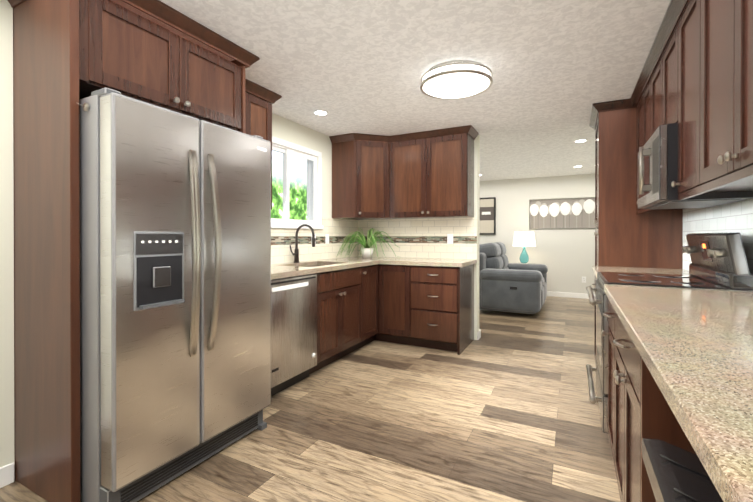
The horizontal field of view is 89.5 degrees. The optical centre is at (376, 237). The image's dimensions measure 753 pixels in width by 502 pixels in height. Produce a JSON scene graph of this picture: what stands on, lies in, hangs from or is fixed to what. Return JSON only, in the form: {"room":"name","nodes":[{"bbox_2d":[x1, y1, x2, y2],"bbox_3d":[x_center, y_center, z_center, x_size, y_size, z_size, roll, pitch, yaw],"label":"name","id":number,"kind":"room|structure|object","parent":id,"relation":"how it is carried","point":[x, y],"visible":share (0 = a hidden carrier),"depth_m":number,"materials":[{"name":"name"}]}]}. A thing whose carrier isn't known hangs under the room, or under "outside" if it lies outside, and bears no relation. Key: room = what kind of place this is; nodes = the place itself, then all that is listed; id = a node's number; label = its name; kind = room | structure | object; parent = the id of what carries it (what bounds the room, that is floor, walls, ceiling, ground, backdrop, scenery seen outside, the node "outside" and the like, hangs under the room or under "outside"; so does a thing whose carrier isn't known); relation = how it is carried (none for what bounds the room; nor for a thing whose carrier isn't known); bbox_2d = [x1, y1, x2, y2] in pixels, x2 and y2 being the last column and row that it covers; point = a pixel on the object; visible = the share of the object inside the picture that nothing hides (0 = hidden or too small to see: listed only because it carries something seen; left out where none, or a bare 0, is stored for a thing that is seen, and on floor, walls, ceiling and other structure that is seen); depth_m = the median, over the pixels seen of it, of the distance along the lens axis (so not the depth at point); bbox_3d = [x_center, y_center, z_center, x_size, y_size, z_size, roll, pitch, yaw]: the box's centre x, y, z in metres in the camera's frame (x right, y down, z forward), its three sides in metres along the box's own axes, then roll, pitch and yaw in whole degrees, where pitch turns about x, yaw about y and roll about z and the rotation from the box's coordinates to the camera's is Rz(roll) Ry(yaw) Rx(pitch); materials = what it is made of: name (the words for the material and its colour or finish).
{"room":"kitchen","nodes":[
{"label":"kitchen","id":0,"kind":"room"},
{"bbox_2d":[0,0,14,466],"bbox_3d":[-2.420,0.005,0.671,0.140,2.345,2.673,0,0,27],"label":"wall","id":1,"kind":"structure","parent":0,"point":[7,455],"depth_m":1.80,"materials":[{"name":"beige paint"}]},
{"bbox_2d":[0,462,14,487],"bbox_3d":[-2.352,1.130,0.638,0.012,0.095,2.670,0,0,27],"label":"baseboard","id":2,"kind":"structure","parent":1,"relation":"attached to","point":[7,474],"depth_m":1.80,"materials":[{"name":"white wood"}]},
{"bbox_2d":[272,113,331,229],"bbox_3d":[-1.735,-0.002,2.302,0.140,2.345,6.200,0,0,27],"label":"wall","id":3,"kind":"structure","parent":0,"point":[291,131],"depth_m":4.21,"materials":[{"name":"beige paint"}]},
{"bbox_2d":[8,0,243,131],"bbox_3d":[-1.359,-0.930,2.184,0.629,0.483,0.923,0,0,27],"label":"upper cabinet","id":4,"kind":"object","parent":3,"relation":"attached to","point":[65,51],"depth_m":1.81,"materials":[{"name":"brown wood"}]},
{"bbox_2d":[242,80,275,209],"bbox_3d":[-1.137,-0.700,2.947,0.324,0.950,0.589,0,0,27],"label":"upper cabinet","id":5,"kind":"object","parent":3,"relation":"attached to","point":[257,111],"depth_m":3.00,"materials":[{"name":"brown wood"}]},
{"bbox_2d":[271,136,323,228],"bbox_3d":[-0.924,-0.523,3.829,0.174,0.867,1.104,0,0,27],"label":"window","id":6,"kind":"structure","parent":3,"relation":"in","point":[286,222],"depth_m":4.00,"materials":[{"name":"white"}]},
{"bbox_2d":[271,217,476,263],"bbox_3d":[-0.139,0.013,3.533,1.561,0.479,2.543,0,0,27],"label":"backsplash","id":7,"kind":"structure","parent":3,"relation":"attached to","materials":[{"name":"beige tile"}]},
{"bbox_2d":[0,296,620,501],"bbox_3d":[0.709,1.198,3.255,3.730,0.060,10.530,0,0,27],"label":"floor","id":8,"kind":"structure","parent":0,"point":[502,409],"depth_m":2.29,"materials":[{"name":"brown wood"}]},
{"bbox_2d":[75,87,270,501],"bbox_3d":[-1.211,0.277,2.096,0.920,1.790,0.932,0,0,27],"label":"refrigerator","id":9,"kind":"object","parent":8,"relation":"on","point":[175,294],"visible":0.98,"depth_m":1.72,"materials":[{"name":"grey metal"}]},
{"bbox_2d":[271,274,316,395],"bbox_3d":[-0.893,0.734,3.019,0.600,0.868,0.610,0,0,27],"label":"dishwasher","id":10,"kind":"object","parent":8,"relation":"on","point":[293,330],"visible":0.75,"depth_m":2.88,"materials":[{"name":"metal"}]},
{"bbox_2d":[288,268,359,373],"bbox_3d":[-0.592,0.729,3.674,0.629,0.874,0.825,0,0,27],"label":"base cabinet","id":11,"kind":"object","parent":8,"relation":"on","point":[338,293],"depth_m":3.46,"materials":[{"name":"brown wood"}]},
{"bbox_2d":[271,260,379,279],"bbox_3d":[-0.693,0.273,3.457,0.647,0.041,1.896,0,0,27],"label":"countertop","id":12,"kind":"structure","parent":11,"relation":"on","point":[278,271],"depth_m":3.39,"materials":[{"name":"beige stone"}]},
{"bbox_2d":[288,224,315,263],"bbox_3d":[-0.727,0.058,3.739,0.259,0.386,0.121,0,0,27],"label":"faucet","id":13,"kind":"object","parent":12,"relation":"on","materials":[{"name":"brown metal"}]},
{"bbox_2d":[300,264,315,267],"bbox_3d":[-0.594,0.396,3.650,0.431,0.230,0.659,0,0,27],"label":"sink","id":14,"kind":"object","parent":12,"relation":"in","point":[301,265],"depth_m":3.82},
{"bbox_2d":[360,264,379,347],"bbox_3d":[-0.326,0.728,4.123,0.689,0.874,0.454,0,0,27],"label":"base cabinet","id":15,"kind":"object","parent":8,"relation":"on","point":[369,273],"depth_m":4.03,"materials":[{"name":"brown wood"}]},
{"bbox_2d":[380,264,411,344],"bbox_3d":[0.308,0.727,4.347,0.394,0.874,0.690,0,0,27],"label":"base cabinet","id":16,"kind":"object","parent":8,"relation":"on","point":[395,279],"depth_m":4.10,"materials":[{"name":"brown wood"}]},
{"bbox_2d":[412,264,473,354],"bbox_3d":[0.705,0.728,4.177,0.590,0.874,0.628,0,0,27],"label":"base cabinet","id":17,"kind":"object","parent":8,"relation":"on","point":[442,298],"depth_m":3.90,"materials":[{"name":"brown wood"}]},
{"bbox_2d":[336,256,475,267],"bbox_3d":[0.297,0.269,4.376,1.562,0.041,0.646,0,0,27],"label":"countertop","id":18,"kind":"structure","parent":17,"relation":"on","point":[424,261],"depth_m":4.14,"materials":[{"name":"beige stone"}]},
{"bbox_2d":[337,228,397,257],"bbox_3d":[-0.095,0.061,4.576,0.654,0.374,0.624,0,0,27],"label":"spider plant","id":19,"kind":"object","parent":18,"relation":"on","point":[367,251],"visible":0.98,"depth_m":4.63,"materials":[{"name":"green plant"}]},
{"bbox_2d":[479,242,547,313],"bbox_3d":[2.217,0.590,6.318,1.085,1.013,1.670,0,0,27],"label":"recliner sofa","id":20,"kind":"object","parent":8,"relation":"on","point":[505,285],"visible":0.9,"depth_m":5.62,"materials":[{"name":"fabric"}]},
{"bbox_2d":[605,300,608,433],"bbox_3d":[1.451,0.737,1.752,0.628,0.874,0.440,0,0,27],"label":"base cabinet","id":21,"kind":"object","parent":8,"relation":"on","point":[608,300],"depth_m":2.05,"materials":[{"name":"brown wood"}]},
{"bbox_2d":[593,276,668,361],"bbox_3d":[2.060,0.732,2.929,0.628,0.874,0.678,0,0,27],"label":"base cabinet","id":22,"kind":"object","parent":8,"relation":"on","point":[603,332],"depth_m":3.32,"materials":[{"name":"brown wood"}]},
{"bbox_2d":[593,264,688,275],"bbox_3d":[2.052,0.275,2.933,0.647,0.041,0.679,0,0,27],"label":"countertop","id":23,"kind":"structure","parent":22,"relation":"on","point":[597,268],"depth_m":2.93,"materials":[{"name":"beige stone"}]},
{"bbox_2d":[683,199,752,272],"bbox_3d":[1.531,0.021,1.232,0.012,0.479,4.178,0,0,27],"label":"backsplash","id":24,"kind":"structure","parent":23,"relation":"on","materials":[{"name":"grey tile"}]},
{"bbox_2d":[593,96,684,267],"bbox_3d":[2.371,-0.005,3.495,0.598,2.344,0.614,0,0,27],"label":"tall cabinet","id":25,"kind":"object","parent":8,"relation":"on","point":[624,238],"depth_m":3.27,"materials":[{"name":"brown wood"}]},
{"bbox_2d":[609,308,692,501],"bbox_3d":[1.212,0.738,1.289,0.628,0.874,0.841,0,0,27],"label":"base cabinet","id":26,"kind":"object","parent":8,"relation":"on","point":[636,412],"depth_m":1.29,"materials":[{"name":"brown wood"}]},
{"bbox_2d":[605,284,752,501],"bbox_3d":[0.916,0.283,0.737,0.647,0.041,2.731,0,0,27],"label":"countertop","id":27,"kind":"structure","parent":26,"relation":"on","point":[695,346],"depth_m":0.82,"materials":[{"name":"beige stone"}]},
{"bbox_2d":[586,232,752,433],"bbox_3d":[1.685,0.572,2.309,0.705,1.198,0.756,0,0,27],"label":"range","id":28,"kind":"object","parent":8,"relation":"on","point":[719,261],"visible":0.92,"depth_m":2.11,"materials":[{"name":"metal"}]},
{"bbox_2d":[641,438,722,501],"bbox_3d":[0.818,0.835,0.699,0.500,0.688,0.380,0,0,27],"label":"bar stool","id":29,"kind":"object","parent":8,"relation":"on","point":[676,474],"visible":0.65,"depth_m":0.82,"materials":[{"name":"black leather"}]},
{"bbox_3d":[2.832,0.828,7.284,0.480,0.648,0.480,0,0,27],"label":"side table","id":30,"kind":"object","parent":8,"relation":"on","visible":0},
{"bbox_2d":[513,232,535,263],"bbox_3d":[2.832,0.195,7.282,0.420,0.615,0.420,0,0,27],"label":"table lamp","id":31,"kind":"object","parent":30,"relation":"on","point":[524,239],"visible":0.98,"depth_m":7.14,"materials":[{"name":"white fabric"}]},
{"bbox_2d":[111,0,688,180],"bbox_3d":[0.709,-1.208,3.246,3.730,0.060,10.530,0,0,27],"label":"ceiling","id":32,"kind":"structure","parent":0,"point":[558,68],"depth_m":2.52,"materials":[{"name":"white paint"}]},
{"bbox_2d":[313,110,328,115],"bbox_3d":[-0.523,-1.173,3.574,0.150,0.008,0.150,0,0,27],"label":"recessed light","id":33,"kind":"object","parent":32,"relation":"in","point":[320,112],"visible":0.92,"depth_m":3.55,"materials":[{"name":"white plastic"}]},
{"bbox_2d":[420,60,492,98],"bbox_3d":[0.570,-1.109,2.727,0.512,0.129,0.512,0,0,27],"label":"ceiling light","id":34,"kind":"object","parent":32,"relation":"attached to","point":[459,79],"visible":1,"depth_m":2.60,"materials":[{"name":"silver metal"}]},
{"bbox_2d":[574,139,587,142],"bbox_3d":[2.487,-1.177,4.629,0.150,0.008,0.150,0,0,27],"label":"recessed light","id":35,"kind":"object","parent":32,"relation":"in","point":[580,140],"visible":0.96,"depth_m":4.60,"materials":[{"name":"white plastic"}]},
{"bbox_2d":[474,135,479,339],"bbox_3d":[0.474,-0.011,4.718,1.565,2.345,0.120,0,0,27],"label":"wall","id":36,"kind":"structure","parent":0,"point":[476,213],"depth_m":4.32,"materials":[{"name":"beige paint"}]},
{"bbox_2d":[328,133,391,219],"bbox_3d":[-0.089,-0.706,4.593,0.675,0.950,0.608,0,0,27],"label":"upper cabinet","id":37,"kind":"object","parent":36,"relation":"attached to","point":[361,163],"depth_m":4.40,"materials":[{"name":"brown wood"}]},
{"bbox_2d":[392,126,475,219],"bbox_3d":[0.590,-0.705,4.374,0.977,0.950,0.374,0,0,27],"label":"upper cabinet","id":38,"kind":"object","parent":36,"relation":"attached to","point":[411,195],"depth_m":4.22,"materials":[{"name":"brown wood"}]},
{"bbox_2d":[477,329,480,338],"bbox_3d":[0.510,1.114,4.776,1.579,0.095,0.018,0,0,27],"label":"baseboard","id":39,"kind":"structure","parent":36,"relation":"attached to","point":[479,332],"depth_m":4.36,"materials":[{"name":"white wood"}]},
{"bbox_2d":[479,174,594,293],"bbox_3d":[3.026,-0.022,7.732,3.610,2.345,0.160,0,0,27],"label":"wall","id":40,"kind":"structure","parent":0,"point":[566,256],"depth_m":7.45,"materials":[{"name":"grey paint"}]},
{"bbox_2d":[480,197,495,234],"bbox_3d":[2.211,-0.451,8.039,0.600,0.780,0.037,0,0,27],"label":"picture","id":41,"kind":"object","parent":40,"relation":"attached to","point":[487,215],"visible":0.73,"depth_m":7.96,"materials":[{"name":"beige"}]},
{"bbox_2d":[529,198,594,228],"bbox_3d":[3.645,-0.463,7.389,1.275,0.570,0.054,0,0,27],"label":"framed picture","id":42,"kind":"object","parent":40,"relation":"attached to","point":[563,213],"visible":0.96,"depth_m":7.38,"materials":[{"name":"grey"}]},
{"bbox_2d":[547,291,594,298],"bbox_3d":[2.970,1.103,7.661,3.300,0.095,0.022,0,0,27],"label":"baseboard","id":43,"kind":"structure","parent":40,"relation":"attached to","point":[555,294],"depth_m":7.29,"materials":[{"name":"white wood"}]},
{"bbox_2d":[649,4,676,137],"bbox_3d":[1.863,-0.884,2.212,0.323,0.576,0.763,0,0,27],"label":"upper cabinet","id":44,"kind":"object","parent":0,"relation":"attached to","point":[661,81],"depth_m":2.26,"materials":[{"name":"brown wood"}]},
{"bbox_2d":[638,123,752,208],"bbox_3d":[1.801,-0.390,2.246,0.445,0.401,0.756,0,0,27],"label":"microwave","id":45,"kind":"object","parent":44,"relation":"attached to","point":[658,163],"visible":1,"depth_m":1.99,"materials":[{"name":"silver metal"}]},
{"bbox_2d":[633,68,712,211],"bbox_3d":[2.181,-0.699,2.826,0.323,0.950,0.741,0,0,27],"label":"upper cabinet","id":46,"kind":"object","parent":0,"relation":"attached to","point":[641,101],"depth_m":3.08,"materials":[{"name":"brown wood"}]},
{"bbox_2d":[671,0,752,199],"bbox_3d":[1.600,-0.695,1.703,0.323,0.950,0.503,0,0,27],"label":"upper cabinet","id":47,"kind":"object","parent":0,"relation":"attached to","point":[681,41],"depth_m":1.88,"materials":[{"name":"brown wood"}]},
{"bbox_2d":[689,0,752,191],"bbox_3d":[1.336,-0.693,1.192,0.323,0.950,0.884,0,0,27],"label":"upper cabinet","id":48,"kind":"object","parent":0,"relation":"attached to","point":[720,31],"depth_m":1.41,"materials":[{"name":"brown wood"}]},
{"label":"outside","id":49,"kind":"structure","parent":0,"visible":0},
{"bbox_2d":[271,151,306,219],"bbox_3d":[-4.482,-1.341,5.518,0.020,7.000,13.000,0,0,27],"label":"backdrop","id":50,"kind":"structure","parent":49,"point":[293,180],"depth_m":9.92,"materials":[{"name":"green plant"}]}
]}

